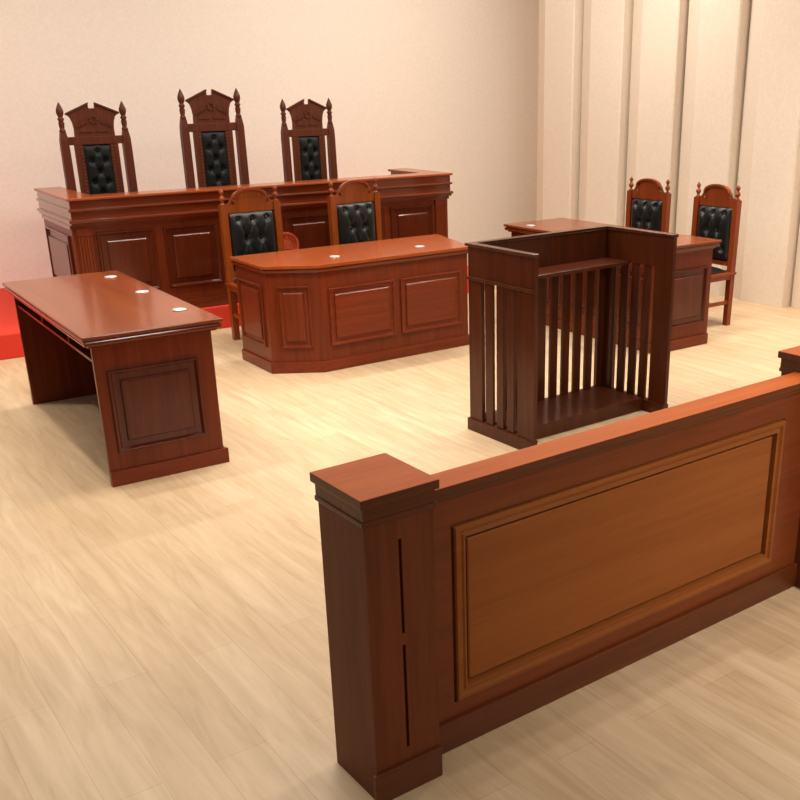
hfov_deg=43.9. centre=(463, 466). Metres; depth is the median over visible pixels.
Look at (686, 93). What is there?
wall
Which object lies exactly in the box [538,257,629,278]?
shelf
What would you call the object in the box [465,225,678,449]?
stand
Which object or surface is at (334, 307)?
desk
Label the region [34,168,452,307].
bench
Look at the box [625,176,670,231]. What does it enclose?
chair
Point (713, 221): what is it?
cushion
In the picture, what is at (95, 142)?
chair
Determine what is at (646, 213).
cushion
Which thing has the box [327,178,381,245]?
chair
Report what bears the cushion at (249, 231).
on the chair at (251, 224)
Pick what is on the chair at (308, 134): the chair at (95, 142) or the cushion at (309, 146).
the cushion at (309, 146)
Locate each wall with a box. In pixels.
[0,0,538,287]
[537,0,799,309]
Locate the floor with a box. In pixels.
[0,253,799,799]
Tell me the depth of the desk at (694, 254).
7.35 m
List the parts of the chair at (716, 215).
post, arch moulding, rail, seat frame, post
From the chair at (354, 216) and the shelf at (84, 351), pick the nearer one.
the shelf at (84, 351)
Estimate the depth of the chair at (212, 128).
8.69 m
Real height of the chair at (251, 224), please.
1.163 m
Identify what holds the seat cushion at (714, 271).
on the chair at (716, 215)
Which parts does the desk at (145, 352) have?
panel, edge moulding, panel, raised panel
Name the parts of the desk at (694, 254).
raised panel, raised panel, panel, edge moulding, raised panel, raised panel, panel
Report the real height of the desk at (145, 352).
0.783 m
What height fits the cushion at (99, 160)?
0.712 m
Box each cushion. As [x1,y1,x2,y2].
[83,144,116,194]
[201,131,229,186]
[228,210,275,270]
[299,136,320,180]
[337,201,375,244]
[631,198,662,230]
[697,205,731,260]
[711,266,726,274]
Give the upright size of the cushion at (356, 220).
0.441 m
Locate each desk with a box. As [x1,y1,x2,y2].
[2,270,229,486]
[229,234,468,373]
[504,218,721,352]
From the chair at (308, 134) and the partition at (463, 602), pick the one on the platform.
the chair at (308, 134)
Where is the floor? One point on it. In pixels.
(165, 637)
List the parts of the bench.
raised panel, raised panel, raised panel, cornice, raised panel, raised panel, raised panel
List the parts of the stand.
corner post, corner post, footboard, rail, corner post, corner post, corner post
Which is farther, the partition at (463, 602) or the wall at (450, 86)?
the wall at (450, 86)
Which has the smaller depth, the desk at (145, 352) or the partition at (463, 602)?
the partition at (463, 602)
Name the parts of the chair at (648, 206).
post, arch moulding, post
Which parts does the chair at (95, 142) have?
post, raked moulding, cross rail, nailhead trim, post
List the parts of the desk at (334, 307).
raised panel, raised panel, edge moulding, raised panel, raised panel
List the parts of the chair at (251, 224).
post, seat frame, arch moulding, post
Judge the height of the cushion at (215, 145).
0.751 m
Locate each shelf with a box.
[18,304,91,361]
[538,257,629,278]
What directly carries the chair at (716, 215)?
on the floor
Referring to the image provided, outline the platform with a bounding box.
[0,266,468,359]
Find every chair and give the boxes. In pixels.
[56,101,137,194]
[177,88,249,187]
[218,185,283,339]
[280,98,337,181]
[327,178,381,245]
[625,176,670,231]
[691,182,741,325]
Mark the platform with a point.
(11, 346)
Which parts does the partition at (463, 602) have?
cap moulding, post, rail, rail moulding, framed panel, cap moulding, post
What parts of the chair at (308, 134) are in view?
post, raked moulding, cross rail, nailhead trim, post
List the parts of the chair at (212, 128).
post, raked moulding, cross rail, nailhead trim, post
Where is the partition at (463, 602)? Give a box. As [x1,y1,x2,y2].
[309,346,799,799]
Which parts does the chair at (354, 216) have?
post, arch moulding, post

